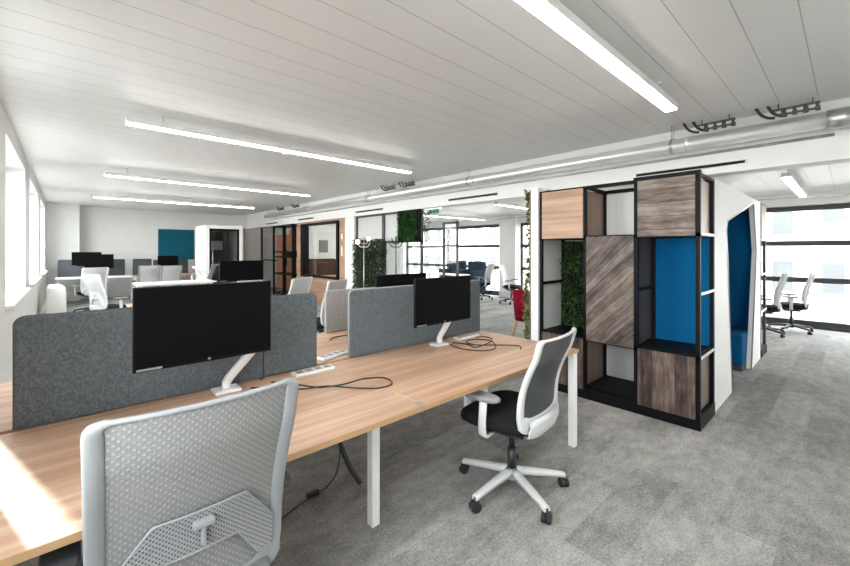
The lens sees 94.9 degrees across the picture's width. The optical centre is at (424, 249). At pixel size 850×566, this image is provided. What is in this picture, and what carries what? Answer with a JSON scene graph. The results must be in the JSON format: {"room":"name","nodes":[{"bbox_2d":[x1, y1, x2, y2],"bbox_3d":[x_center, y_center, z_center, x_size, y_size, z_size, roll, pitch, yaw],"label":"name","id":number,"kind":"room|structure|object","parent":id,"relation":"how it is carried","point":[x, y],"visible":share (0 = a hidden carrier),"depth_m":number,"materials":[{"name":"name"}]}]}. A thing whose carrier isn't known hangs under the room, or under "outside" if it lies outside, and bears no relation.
{"room":"open-plan office","nodes":[
{"label":"open-plan office","id":0,"kind":"room"},
{"bbox_2d":[0,102,45,382],"bbox_3d":[-4.327,0.000,3.834,0.300,3.000,20.500,0,0,-42],"label":"wall","id":1,"kind":"structure","parent":0,"point":[22,201],"depth_m":5.52,"materials":[{"name":"paint"}]},
{"bbox_2d":[5,288,30,309],"bbox_3d":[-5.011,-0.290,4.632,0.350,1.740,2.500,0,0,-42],"label":"window sill","id":2,"kind":"structure","parent":1,"relation":"in","point":[14,296],"depth_m":4.59,"materials":[{"name":"white paint"}]},
{"bbox_2d":[29,276,41,285],"bbox_3d":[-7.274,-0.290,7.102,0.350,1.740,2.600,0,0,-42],"label":"window sill","id":3,"kind":"structure","parent":1,"relation":"in","point":[34,280],"depth_m":7.21,"materials":[{"name":"white paint"}]},
{"bbox_2d":[80,206,287,298],"bbox_3d":[-7.172,0.000,15.265,11.550,3.000,0.200,0,0,-42],"label":"wall","id":4,"kind":"structure","parent":0,"point":[127,234],"depth_m":13.01,"materials":[{"name":"paint"}]},
{"bbox_2d":[158,229,193,259],"bbox_3d":[-8.718,-0.190,13.688,1.080,1.060,0.033,0,0,-42],"label":"pinboard","id":5,"kind":"object","parent":4,"relation":"attached to","point":[171,242],"visible":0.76,"depth_m":13.67,"materials":[{"name":"teal fabric"}]},
{"bbox_2d":[480,292,849,332],"bbox_3d":[3.942,1.475,11.411,0.270,0.050,20.500,0,0,-42],"label":"baseboard","id":6,"kind":"structure","parent":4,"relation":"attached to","point":[767,322],"depth_m":7.38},
{"bbox_2d":[683,114,735,133],"bbox_3d":[2.954,-1.311,4.074,0.459,0.148,0.063,0,0,42],"label":"bracket","id":7,"kind":"object","parent":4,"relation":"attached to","point":[733,123],"visible":0.91,"depth_m":4.06,"materials":[{"name":"metal"}]},
{"bbox_2d":[754,97,820,119],"bbox_3d":[3.360,-1.311,3.632,0.459,0.148,0.063,0,0,42],"label":"bracket","id":8,"kind":"object","parent":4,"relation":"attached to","point":[817,107],"visible":0.96,"depth_m":3.61,"materials":[{"name":"metal"}]},
{"bbox_2d":[297,218,344,303],"bbox_3d":[-2.969,0.335,11.026,0.180,2.330,2.830,0,0,-42],"label":"wall","id":9,"kind":"structure","parent":0,"point":[318,287],"depth_m":11.01,"materials":[{"name":"brown wood"}]},
{"bbox_2d":[309,224,335,258],"bbox_3d":[-3.401,0.200,12.712,1.440,2.600,0.100,0,0,-42],"label":"wall","id":10,"kind":"structure","parent":0,"point":[328,231],"depth_m":12.70,"materials":[{"name":"white paint"}]},
{"bbox_2d":[319,240,327,251],"bbox_3d":[-3.306,-0.120,12.711,0.300,0.400,0.030,0,0,-42],"label":"wall picture","id":11,"kind":"object","parent":10,"relation":"attached to","point":[323,244],"visible":1,"depth_m":12.69},
{"bbox_2d":[288,227,403,273],"bbox_3d":[-3.164,0.200,13.607,0.120,2.600,7.460,0,0,-42],"label":"wall","id":12,"kind":"structure","parent":0,"point":[290,228],"depth_m":10.87,"materials":[{"name":"white paint"}]},
{"bbox_2d":[345,216,355,288],"bbox_3d":[-1.835,0.335,9.848,0.160,2.330,0.440,0,0,-42],"label":"wall","id":13,"kind":"structure","parent":0,"point":[350,222],"depth_m":9.80,"materials":[{"name":"paint"}]},
{"bbox_2d":[361,243,399,285],"bbox_3d":[-1.259,0.200,10.389,1.420,2.600,0.140,0,0,-42],"label":"wall","id":14,"kind":"structure","parent":0,"point":[390,258],"depth_m":10.64,"materials":[{"name":"paint"}]},
{"bbox_2d":[404,242,410,273],"bbox_3d":[-0.992,0.200,16.588,0.550,2.600,0.600,0,0,-42],"label":"pier","id":15,"kind":"object","parent":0,"point":[405,244],"visible":0.04,"depth_m":16.38,"materials":[{"name":"paint"}]},
{"bbox_2d":[0,0,849,214],"bbox_3d":[-2.373,-1.410,5.624,5.600,0.120,20.900,0,0,-42],"label":"ceiling","id":16,"kind":"structure","parent":0,"point":[430,87],"depth_m":3.07,"materials":[{"name":"white paint"}]},
{"bbox_2d":[93,192,253,208],"bbox_3d":[-6.224,-1.248,10.034,3.520,0.204,0.105,0,0,-42],"label":"strip light","id":17,"kind":"object","parent":16,"relation":"hanging from","point":[94,196],"visible":1,"depth_m":9.79,"materials":[{"name":"white paint"}]},
{"bbox_2d":[104,168,309,195],"bbox_3d":[-3.858,-1.271,7.452,3.520,0.158,0.100,0,0,-42],"label":"strip light","id":18,"kind":"object","parent":16,"relation":"hanging from","point":[108,174],"visible":1,"depth_m":7.13,"materials":[{"name":"white paint"}]},
{"bbox_2d":[125,114,411,172],"bbox_3d":[-1.530,-1.248,4.867,3.520,0.204,0.105,0,0,-42],"label":"strip light","id":19,"kind":"object","parent":16,"relation":"hanging from","point":[132,121],"visible":1,"depth_m":4.41,"materials":[{"name":"white paint"}]},
{"bbox_2d":[241,90,849,214],"bbox_3d":[-0.180,-1.440,7.634,0.350,0.120,20.900,0,0,-42],"label":"trim","id":20,"kind":"structure","parent":16,"relation":"attached to","point":[842,94],"depth_m":4.96,"materials":[{"name":"white paint"}]},
{"bbox_2d":[264,106,849,217],"bbox_3d":[-0.719,-1.225,8.281,0.302,0.310,13.818,0,0,-42],"label":"ventilation duct","id":21,"kind":"object","parent":20,"relation":"hanging from","point":[838,117],"visible":1,"depth_m":4.57,"materials":[{"name":"silver metal"}]},
{"bbox_2d":[515,0,677,111],"bbox_3d":[0.816,-1.271,2.159,3.520,0.158,0.100,0,0,-42],"label":"strip light","id":22,"kind":"object","parent":16,"relation":"hanging from","point":[553,13],"visible":1,"depth_m":2.32,"materials":[{"name":"white paint"}]},
{"bbox_2d":[13,286,849,565],"bbox_3d":[-0.180,1.560,7.634,11.550,0.120,20.900,0,0,-42],"label":"floor","id":23,"kind":"structure","parent":0,"point":[766,480],"depth_m":2.47,"materials":[{"name":"carpet"}]},
{"bbox_2d":[46,284,66,313],"bbox_3d":[-7.961,1.140,8.438,0.302,0.720,1.200,0,0,-42],"label":"storage cabinet","id":24,"kind":"object","parent":23,"relation":"on","point":[56,294],"visible":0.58,"depth_m":8.01,"materials":[{"name":"white paint"}]},
{"bbox_2d":[46,203,79,300],"bbox_3d":[-10.694,0.075,11.530,0.710,2.850,0.550,0,0,-42],"label":"pier","id":25,"kind":"object","parent":23,"relation":"on","point":[62,220],"visible":0.71,"depth_m":11.32,"materials":[{"name":"white paint"}]},
{"bbox_2d":[72,267,108,311],"bbox_3d":[-7.999,0.955,9.357,0.672,1.088,0.676,0,0,24],"label":"office chair","id":26,"kind":"object","parent":23,"relation":"on","point":[103,271],"visible":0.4,"depth_m":9.16,"materials":[{"name":"white plastic"}]},
{"bbox_2d":[55,275,132,283],"bbox_3d":[-9.372,1.130,11.079,1.646,0.740,0.900,0,0,-42],"label":"desk","id":27,"kind":"object","parent":23,"relation":"on","point":[57,279],"visible":0.49,"depth_m":10.78,"materials":[{"name":"white paint"}]},
{"bbox_2d":[58,260,80,276],"bbox_3d":[-10.037,0.516,11.012,0.492,0.484,0.040,0,0,-42],"label":"divider","id":28,"kind":"object","parent":27,"relation":"on","point":[65,268],"visible":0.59,"depth_m":10.97,"materials":[{"name":"fabric"}]},
{"bbox_2d":[72,252,100,265],"bbox_3d":[-9.636,0.410,11.108,0.640,0.700,0.202,0,0,-42],"label":"monitor","id":29,"kind":"object","parent":27,"relation":"on","point":[77,257],"visible":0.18,"depth_m":10.93,"materials":[{"name":"black plastic"}]},
{"bbox_2d":[84,254,113,268],"bbox_3d":[-9.275,0.440,11.099,0.640,0.640,0.202,0,0,-42],"label":"monitor","id":30,"kind":"object","parent":27,"relation":"on","point":[90,260],"visible":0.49,"depth_m":11.01,"materials":[{"name":"black plastic"}]},
{"bbox_2d":[82,259,124,275],"bbox_3d":[-9.484,0.516,11.519,0.992,0.484,0.040,0,0,-42],"label":"divider","id":31,"kind":"object","parent":27,"relation":"on","point":[119,264],"visible":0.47,"depth_m":11.73,"materials":[{"name":"fabric"}]},
{"bbox_2d":[82,274,128,309],"bbox_3d":[-5.600,0.956,6.941,0.675,1.087,0.673,0,0,22],"label":"office chair","id":32,"kind":"object","parent":23,"relation":"on","point":[98,296],"visible":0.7,"depth_m":6.69,"materials":[{"name":"white plastic"}]},
{"bbox_2d":[132,265,160,287],"bbox_3d":[-7.654,0.955,10.757,0.672,1.088,0.676,0,0,33],"label":"office chair","id":33,"kind":"object","parent":23,"relation":"on","point":[146,273],"visible":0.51,"depth_m":10.56,"materials":[{"name":"grey plastic"}]},
{"bbox_2d":[0,360,325,434],"bbox_3d":[-1.556,1.130,2.425,1.597,0.740,0.882,0,0,-42],"label":"desk","id":34,"kind":"object","parent":23,"relation":"on","point":[5,388],"visible":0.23,"depth_m":1.91,"materials":[{"name":"brown wood"}]},
{"bbox_2d":[131,273,195,298],"bbox_3d":[-8.173,1.130,12.176,1.597,0.740,0.902,0,0,-42],"label":"desk","id":35,"kind":"object","parent":23,"relation":"on","point":[182,274],"visible":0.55,"depth_m":12.15,"materials":[{"name":"brown wood"}]},
{"bbox_2d":[133,259,151,274],"bbox_3d":[-8.802,0.516,12.144,0.482,0.484,0.040,0,0,-42],"label":"divider","id":36,"kind":"object","parent":35,"relation":"on","point":[136,262],"visible":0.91,"depth_m":12.06,"materials":[{"name":"fabric"}]},
{"bbox_2d":[158,256,177,265],"bbox_3d":[-8.132,0.470,12.316,0.550,0.580,0.252,0,0,-42],"label":"monitor","id":37,"kind":"object","parent":35,"relation":"on","point":[162,260],"visible":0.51,"depth_m":12.21,"materials":[{"name":"black plastic"}]},
{"bbox_2d":[153,259,187,272],"bbox_3d":[-8.242,0.536,12.657,0.962,0.444,0.040,0,0,-42],"label":"divider","id":38,"kind":"object","parent":35,"relation":"on","point":[184,263],"visible":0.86,"depth_m":12.88,"materials":[{"name":"fabric"}]},
{"bbox_2d":[152,265,182,286],"bbox_3d":[-7.021,0.955,10.659,0.672,1.088,0.676,0,0,28],"label":"office chair","id":39,"kind":"object","parent":23,"relation":"on","point":[172,272],"visible":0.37,"depth_m":10.48,"materials":[{"name":"grey plastic"}]},
{"bbox_2d":[38,378,298,565],"bbox_3d":[-0.782,0.945,1.263,0.676,1.108,0.684,0,0,-42],"label":"office chair","id":40,"kind":"object","parent":23,"relation":"on","point":[201,483],"visible":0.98,"depth_m":1.04,"materials":[{"name":"grey plastic"}]},
{"bbox_2d":[132,279,216,287],"bbox_3d":[-5.963,1.130,9.320,1.596,0.740,0.800,0,0,-42],"label":"desk","id":41,"kind":"object","parent":23,"relation":"on","point":[158,283],"visible":0.46,"depth_m":9.12,"materials":[{"name":"white paint"}]},
{"bbox_2d":[192,266,207,280],"bbox_3d":[-5.565,0.570,9.630,0.334,0.380,0.180,0,0,-42],"label":"monitor stand","id":42,"kind":"object","parent":41,"relation":"on","point":[194,267],"visible":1,"depth_m":9.62,"materials":[{"name":"white plastic"}]},
{"bbox_2d":[203,265,215,283],"bbox_3d":[-6.104,0.955,10.689,0.672,1.088,0.676,0,0,-27],"label":"office chair","id":43,"kind":"object","parent":23,"relation":"on","point":[213,267],"visible":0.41,"depth_m":10.63,"materials":[{"name":"grey fabric"}]},
{"bbox_2d":[0,364,424,565],"bbox_3d":[-0.911,1.130,1.720,1.597,0.740,0.952,0,0,-42],"label":"desk","id":44,"kind":"object","parent":23,"relation":"on","point":[41,500],"visible":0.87,"depth_m":1.56,"materials":[{"name":"brown wood"}]},
{"bbox_2d":[12,293,316,430],"bbox_3d":[-1.225,0.518,2.106,1.382,0.479,0.040,0,0,-42],"label":"divider","id":45,"kind":"object","parent":44,"relation":"attached to","point":[66,365],"visible":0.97,"depth_m":1.82,"materials":[{"name":"fabric"}]},
{"bbox_2d":[132,281,270,395],"bbox_3d":[-1.077,0.457,1.922,0.619,0.605,0.352,0,0,-42],"label":"monitor","id":46,"kind":"object","parent":44,"relation":"on","point":[178,325],"visible":1,"depth_m":1.75,"materials":[{"name":"black plastic"}]},
{"bbox_2d":[291,364,334,377],"bbox_3d":[-0.694,0.750,2.430,0.260,0.020,0.080,0,0,-42],"label":"power socket","id":47,"kind":"object","parent":44,"relation":"on","point":[309,371],"visible":1,"depth_m":2.40,"materials":[{"name":"white plastic"}]},
{"bbox_2d":[251,377,392,389],"bbox_3d":[-0.570,0.751,2.182,0.775,0.018,0.188,0,0,-7],"label":"cable","id":48,"kind":"object","parent":44,"relation":"on","point":[337,385],"visible":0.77,"depth_m":2.14,"materials":[{"name":"black plastic"}]},
{"bbox_2d":[195,225,242,283],"bbox_3d":[-6.553,0.375,12.413,1.070,2.250,1.242,0,0,-42],"label":"booth","id":49,"kind":"object","parent":23,"relation":"on","point":[214,244],"visible":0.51,"depth_m":12.34,"materials":[{"name":"white paint"}]},
{"bbox_2d":[261,228,277,260],"bbox_3d":[-5.571,0.335,13.925,0.060,2.330,1.460,0,0,-42],"label":"glass wall","id":50,"kind":"structure","parent":23,"relation":"on","point":[261,228],"depth_m":14.40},
{"bbox_2d":[277,234,288,288],"bbox_3d":[-5.514,0.450,15.225,0.080,2.100,1.300,0,0,-42],"label":"screen","id":51,"kind":"object","parent":23,"relation":"on","point":[279,237],"visible":0.32,"depth_m":15.41,"materials":[{"name":"orange wood"}]},
{"bbox_2d":[273,224,296,294],"bbox_3d":[-4.445,0.345,12.718,0.430,2.310,1.560,0,0,-42],"label":"bookcase","id":52,"kind":"object","parent":23,"relation":"on","point":[292,254],"visible":0.77,"depth_m":12.56,"materials":[{"name":"metal"}]},
{"bbox_2d":[289,230,296,288],"bbox_3d":[-4.237,0.400,13.343,0.060,2.200,1.800,0,0,-42],"label":"screen","id":53,"kind":"object","parent":23,"relation":"on","point":[290,231],"visible":0.05,"depth_m":13.91,"materials":[{"name":"orange wood"}]},
{"bbox_2d":[288,276,312,294],"bbox_3d":[-2.119,0.956,5.966,0.673,1.087,0.675,0,0,18],"label":"office chair","id":54,"kind":"object","parent":23,"relation":"on","point":[298,285],"visible":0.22,"depth_m":5.81,"materials":[{"name":"white plastic"}]},
{"bbox_2d":[281,450,340,519],"bbox_3d":[-0.746,1.150,2.285,0.054,0.701,0.818,0,0,29],"label":"lead","id":55,"kind":"object","parent":23,"relation":"on","point":[289,512],"visible":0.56,"depth_m":2.43,"materials":[{"name":"black plastic"}]},
{"bbox_2d":[306,489,319,498],"bbox_3d":[-0.682,1.484,2.373,0.080,0.029,0.030,0,0,-42],"label":"plug","id":56,"kind":"object","parent":55,"relation":"attached to","point":[315,492],"visible":1,"depth_m":2.36,"materials":[{"name":"black plastic"}]},
{"bbox_2d":[309,258,335,274],"bbox_3d":[-3.178,0.890,12.313,1.050,1.220,0.750,0,0,-42],"label":"cabinet","id":57,"kind":"object","parent":23,"relation":"on","point":[316,266],"visible":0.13,"depth_m":12.44,"materials":[{"name":"wood"}]},
{"bbox_2d":[317,279,347,332],"bbox_3d":[-1.481,0.956,5.492,0.673,1.087,0.675,0,0,18],"label":"office chair","id":58,"kind":"object","parent":23,"relation":"on","point":[340,284],"visible":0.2,"depth_m":5.26,"materials":[{"name":"white plastic"}]},
{"bbox_2d":[356,237,370,287],"bbox_3d":[-1.273,0.608,8.124,0.337,1.785,0.337,0,0,-20],"label":"floor lamp","id":59,"kind":"object","parent":23,"relation":"on","point":[367,238],"visible":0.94,"depth_m":8.12,"materials":[{"name":"metal"}]},
{"bbox_2d":[351,238,387,288],"bbox_3d":[-1.235,0.622,8.596,0.562,1.757,1.292,0,0,-40],"label":"wall","id":60,"kind":"structure","parent":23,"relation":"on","point":[370,271],"depth_m":8.42,"materials":[{"name":"green plant"}]},
{"bbox_2d":[317,329,475,406],"bbox_3d":[-0.377,1.130,3.506,1.597,0.740,0.882,0,0,-42],"label":"desk","id":61,"kind":"object","parent":23,"relation":"on","point":[324,346],"visible":0.06,"depth_m":3.17,"materials":[{"name":"brown wood"}]},
{"bbox_2d":[317,349,347,360],"bbox_3d":[-0.657,0.750,2.789,0.080,0.020,0.260,0,0,33],"label":"power socket","id":62,"kind":"object","parent":61,"relation":"on","point":[328,356],"visible":0.94,"depth_m":2.76,"materials":[{"name":"white plastic"}]},
{"bbox_2d":[324,287,374,332],"bbox_3d":[-0.508,0.566,3.959,1.132,0.384,0.040,0,0,-42],"label":"divider","id":63,"kind":"object","parent":61,"relation":"on","point":[335,301],"visible":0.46,"depth_m":3.64,"materials":[{"name":"fabric"}]},
{"bbox_2d":[375,273,425,287],"bbox_3d":[-0.117,0.492,3.562,0.600,0.535,0.312,0,0,-42],"label":"monitor","id":64,"kind":"object","parent":61,"relation":"on","point":[392,279],"visible":0.14,"depth_m":3.60,"materials":[{"name":"black plastic"}]},
{"bbox_2d":[356,207,443,287],"bbox_3d":[-0.670,0.335,8.576,0.060,2.330,3.010,0,0,-42],"label":"glass wall","id":65,"kind":"structure","parent":23,"relation":"on","point":[371,226],"depth_m":8.83,"materials":[{"name":"clear glass"}]},
{"bbox_2d":[396,209,420,242],"bbox_3d":[-0.365,-0.482,8.074,0.160,0.696,0.687,0,0,-42],"label":"panel","id":66,"kind":"object","parent":65,"relation":"attached to","point":[409,221],"visible":1,"depth_m":8.01,"materials":[{"name":"plant"}]},
{"bbox_2d":[442,221,458,276],"bbox_3d":[0.479,0.485,7.322,0.040,2.030,0.390,0,0,-42],"label":"door","id":67,"kind":"structure","parent":65,"relation":"in","point":[453,222],"depth_m":7.29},
{"bbox_2d":[427,273,469,277],"bbox_3d":[0.735,1.130,12.372,0.596,0.740,1.350,0,0,-42],"label":"desk","id":68,"kind":"object","parent":23,"relation":"on","point":[429,274],"visible":0.34,"depth_m":12.30,"materials":[{"name":"white paint"}]},
{"bbox_2d":[438,261,466,276],"bbox_3d":[0.947,0.940,13.583,0.750,1.120,0.750,0,0,-42],"label":"armchair","id":69,"kind":"object","parent":23,"relation":"on","point":[452,264],"visible":0.29,"depth_m":13.63,"materials":[{"name":"fabric"}]},
{"bbox_2d":[330,330,578,447],"bbox_3d":[0.269,1.130,2.801,1.597,0.740,0.952,0,0,-42],"label":"desk","id":70,"kind":"object","parent":23,"relation":"on","point":[433,376],"visible":0.77,"depth_m":2.59,"materials":[{"name":"brown wood"}]},
{"bbox_2d":[338,442,361,484],"bbox_3d":[-0.516,1.145,2.510,0.250,0.694,0.039,0,0,21],"label":"conduit","id":71,"kind":"object","parent":70,"relation":"hanging from","point":[354,474],"visible":0.52,"depth_m":2.49,"materials":[{"name":"black plastic"}]},
{"bbox_2d":[348,280,479,357],"bbox_3d":[-0.014,0.518,3.216,1.427,0.479,0.040,0,0,-42],"label":"divider","id":72,"kind":"object","parent":70,"relation":"attached to","point":[380,319],"visible":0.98,"depth_m":2.95,"materials":[{"name":"fabric"}]},
{"bbox_2d":[414,275,469,346],"bbox_3d":[0.055,0.477,2.925,0.594,0.565,0.302,0,0,-42],"label":"monitor","id":73,"kind":"object","parent":70,"relation":"on","point":[437,300],"visible":1,"depth_m":2.79,"materials":[{"name":"black plastic"}]},
{"bbox_2d":[453,333,478,339],"bbox_3d":[0.360,0.750,3.382,0.260,0.020,0.080,0,0,-42],"label":"power socket","id":74,"kind":"object","parent":70,"relation":"on","point":[471,335],"visible":1,"depth_m":3.34,"materials":[{"name":"white plastic"}]},
{"bbox_2d":[450,339,520,350],"bbox_3d":[0.480,0.751,3.058,0.410,0.019,0.468,0,0,-42],"label":"cable","id":75,"kind":"object","parent":70,"relation":"on","point":[495,345],"visible":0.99,"depth_m":3.07,"materials":[{"name":"black plastic"}]},
{"bbox_2d":[459,261,485,294],"bbox_3d":[1.538,0.940,12.938,0.750,1.120,0.700,0,0,-42],"label":"armchair","id":76,"kind":"object","parent":23,"relation":"on","point":[475,268],"visible":0.36,"depth_m":12.89,"materials":[{"name":"fabric"}]},
{"bbox_2d":[475,263,494,299],"bbox_3d":[1.757,0.955,11.924,0.672,1.088,0.676,0,0,-22],"label":"office chair","id":77,"kind":"object","parent":23,"relation":"on","point":[490,266],"visible":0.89,"depth_m":11.89,"materials":[{"name":"white plastic"}]},
{"bbox_2d":[498,264,521,304],"bbox_3d":[2.424,0.955,10.966,0.672,1.088,0.676,0,0,18],"label":"office chair","id":78,"kind":"object","parent":23,"relation":"on","point":[506,284],"visible":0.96,"depth_m":10.95,"materials":[{"name":"white plastic"}]},
{"bbox_2d":[499,214,524,297],"bbox_3d":[2.784,0.200,12.466,0.550,2.600,0.620,0,0,-42],"label":"pier","id":79,"kind":"object","parent":23,"relation":"on","point":[509,229],"visible":0.6,"depth_m":12.24,"materials":[{"name":"paint"}]},
{"bbox_2d":[459,327,576,524],"bbox_3d":[0.535,0.991,2.455,0.714,1.016,0.722,0,0,41],"label":"office chair","id":80,"kind":"object","parent":23,"relation":"on","point":[528,413],"visible":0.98,"depth_m":2.26,"materials":[{"name":"white plastic"}]},
{"bbox_2d":[511,289,529,335],"bbox_3d":[1.726,1.068,6.465,0.540,0.876,0.580,0,0,-42],"label":"chair","id":81,"kind":"object","parent":23,"relation":"on","point":[517,294],"visible":0.38,"depth_m":6.35,"materials":[{"name":"fabric"}]},
{"bbox_2d":[531,187,549,340],"bbox_3d":[1.412,0.400,4.535,0.510,2.200,0.090,0,0,-42],"label":"panel","id":82,"kind":"object","parent":23,"relation":"on","point":[535,192],"visible":0.29,"depth_m":4.35,"materials":[{"name":"white paint"}]},
{"bbox_2d":[521,189,530,339],"bbox_3d":[1.290,0.395,4.595,0.509,2.211,0.158,0,0,-42],"label":"trailing ivy","id":83,"kind":"object","parent":82,"relation":"attached to","point":[526,317],"visible":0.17,"depth_m":4.45,"materials":[{"name":"green plant"}]},
{"bbox_2d":[540,169,714,431],"bbox_3d":[1.952,0.417,3.941,0.516,2.165,1.506,0,0,-42],"label":"shelving unit","id":84,"kind":"object","parent":23,"relation":"on","point":[649,251],"visible":0.97,"depth_m":3.72,"materials":[{"name":"metal"}]},
{"bbox_2d":[558,241,582,327],"bbox_3d":[1.750,0.408,4.396,0.175,1.017,0.493,0,0,-42],"label":"wall panel","id":85,"kind":"object","parent":84,"relation":"on","point":[573,250],"visible":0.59,"depth_m":4.49,"materials":[{"name":"plant"}]},
{"bbox_2d":[565,178,759,411],"bbox_3d":[3.155,0.421,5.053,2.680,2.162,1.513,0,0,-42],"label":"booth","id":86,"kind":"object","parent":23,"relation":"on","point":[737,214],"visible":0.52,"depth_m":4.91,"materials":[{"name":"white paint"}]},
{"bbox_2d":[760,203,766,357],"bbox_3d":[4.357,0.420,6.146,0.510,2.160,1.505,0,0,-42],"label":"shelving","id":87,"kind":"object","parent":23,"relation":"on","point":[763,346],"visible":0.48,"depth_m":5.66,"materials":[{"name":"metal"}]},
{"bbox_2d":[761,273,788,337],"bbox_3d":[6.038,0.955,6.960,0.672,1.088,0.676,0,0,26],"label":"office chair","id":88,"kind":"object","parent":23,"relation":"on","point":[777,307],"visible":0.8,"depth_m":6.83,"materials":[{"name":"white plastic"}]},
{"bbox_2d":[766,272,816,334],"bbox_3d":[6.764,0.955,7.205,0.672,1.088,0.676,0,0,30],"label":"office chair","id":89,"kind":"object","parent":23,"relation":"on","point":[791,306],"visible":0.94,"depth_m":7.09,"materials":[{"name":"white plastic"}]},
{"bbox_3d":[-3.352,1.130,5.642,1.477,0.740,0.852,0,0,-43],"label":"desk","id":90,"kind":"object","parent":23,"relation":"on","visible":0},
{"bbox_2d":[219,260,262,281],"bbox_3d":[-2.929,0.462,6.165,0.650,0.595,0.252,0,0,-42],"label":"monitor","id":91,"kind":"object","parent":90,"relation":"on","point":[238,271],"visible":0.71,"depth_m":6.05,"materials":[{"name":"black plastic"}]},
{"bbox_2d":[247,97,849,228],"bbox_3d":[0.041,-1.165,7.837,0.250,0.670,20.500,0,0,-42],"label":"beam","id":92,"kind":"structure","parent":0,"point":[835,149],"depth_m":4.93,"materials":[{"name":"white paint"}]},
{"bbox_2d":[448,192,497,201],"bbox_3d":[0.813,-0.920,6.795,0.020,0.050,1.120,0,0,-42],"label":"slot vent","id":93,"kind":"object","parent":92,"relation":"attached to","point":[496,193],"visible":1,"depth_m":6.75,"materials":[{"name":"metal"}]},
{"bbox_2d":[270,133,834,219],"bbox_3d":[-0.806,-1.060,8.553,0.032,0.032,13.500,0,0,-42],"label":"conduit","id":94,"kind":"object","parent":92,"relation":"attached to","point":[829,134],"visible":1,"depth_m":4.88,"materials":[{"name":"metal"}]},
{"bbox_2d":[636,159,746,176],"bbox_3d":[2.972,-0.920,4.439,0.020,0.050,1.070,0,0,-42],"label":"slot vent","id":95,"kind":"object","parent":92,"relation":"attached to","point":[742,161],"visible":0.92,"depth_m":4.36,"materials":[{"name":"metal"}]},
{"bbox_2d":[424,162,849,221],"bbox_3d":[2.106,-1.160,9.729,5.350,0.120,20.900,0,0,-42],"label":"ceiling","id":96,"kind":"structure","parent":0,"point":[831,177],"depth_m":6.65,"materials":[{"name":"white paint"}]},
{"bbox_2d":[424,213,484,220],"bbox_3d":[0.819,-1.021,11.466,2.900,0.158,0.100,0,0,-42],"label":"strip light","id":97,"kind":"object","parent":96,"relation":"hanging from","point":[432,215],"visible":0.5,"depth_m":11.44,"materials":[{"name":"white paint"}]},
{"bbox_2d":[494,202,527,208],"bbox_3d":[2.668,-1.021,9.226,3.200,0.158,0.100,0,0,-42],"label":"strip light","id":98,"kind":"object","parent":96,"relation":"hanging from","point":[495,203],"visible":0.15,"depth_m":8.43,"materials":[{"name":"white paint"}]},
{"bbox_2d":[497,204,527,208],"bbox_3d":[2.668,-0.947,9.226,3.180,0.009,0.086,0,0,-43],"label":"diffuser","id":99,"kind":"object","parent":98,"relation":"attached to","point":[507,205],"depth_m":8.50,"materials":[{"name":"white plastic"}]},
{"bbox_2d":[483,193,849,220],"bbox_3d":[5.941,-1.025,8.156,0.060,0.150,12.000,0,0,-42],"label":"rail","id":100,"kind":"object","parent":96,"relation":"attached to","point":[839,194],"visible":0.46,"depth_m":7.24,"materials":[{"name":"metal"}]},
{"bbox_2d":[781,169,806,196],"bbox_3d":[5.697,-1.021,5.994,2.700,0.158,0.100,0,0,-42],"label":"strip light","id":101,"kind":"object","parent":96,"relation":"hanging from","point":[788,177],"visible":0.91,"depth_m":5.61,"materials":[{"name":"white paint"}]},
{"bbox_2d":[782,177,805,196],"bbox_3d":[5.697,-0.947,5.994,2.680,0.009,0.086,0,0,-43],"label":"diffuser","id":102,"kind":"object","parent":101,"relation":"attached to","point":[792,183],"depth_m":5.79,"materials":[{"name":"white plastic"}]},
{"bbox_2d":[424,190,849,228],"bbox_3d":[3.967,-1.170,11.434,0.300,0.660,20.500,0,0,-42],"label":"wall","id":103,"kind":"structure","parent":0,"point":[842,199],"depth_m":7.74,"materials":[{"name":"white paint"}]},
{"bbox_2d":[407,227,447,273],"bbox_3d":[0.069,0.300,15.526,0.080,2.320,2.400,0,0,-42],"label":"window","id":104,"kind":"structure","parent":103,"relation":"in","point":[440,228],"depth_m":15.35,"materials":[{"name":"black metal"}]},
{"bbox_2d":[448,224,498,293],"bbox_3d":[1.751,0.300,13.690,0.080,2.320,2.580,0,0,-42],"label":"window","id":105,"kind":"structure","parent":103,"relation":"in","point":[490,225],"depth_m":13.62,"materials":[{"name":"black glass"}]},
{"bbox_2d":[521,223,529,289],"bbox_3d":[3.819,0.300,11.434,0.080,2.320,2.300,0,0,-42],"label":"window","id":106,"kind":"structure","parent":103,"relation":"in","point":[523,245],"depth_m":12.24,"materials":[{"name":"black metal"}]},
{"label":"outside","id":107,"kind":"structure","parent":0,"visible":0},
{"bbox_3d":[0.925,7.600,21.193,150.000,0.200,150.000,0,0,-43],"label":"ground","id":108,"kind":"structure","parent":107,"visible":0},
{"bbox_2d":[411,227,498,290],"bbox_3d":[3.888,0.000,49.000,8.060,15.000,25.000,0,0,-42],"label":"building","id":109,"kind":"structure","parent":108,"relation":"on","point":[476,236],"depth_m":42.67,"materials":[{"name":"stone"}]},
{"bbox_2d":[525,226,529,289],"bbox_3d":[16.094,1.000,32.719,8.060,13.000,13.500,0,0,-42],"label":"building","id":110,"kind":"structure","parent":108,"relation":"on","point":[526,232],"depth_m":34.59,"materials":[{"name":"stone"}]},
{"bbox_2d":[761,203,849,329],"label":"window","id":111,"kind":"structure","parent":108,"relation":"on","point":[827,302],"depth_m":21.28,"materials":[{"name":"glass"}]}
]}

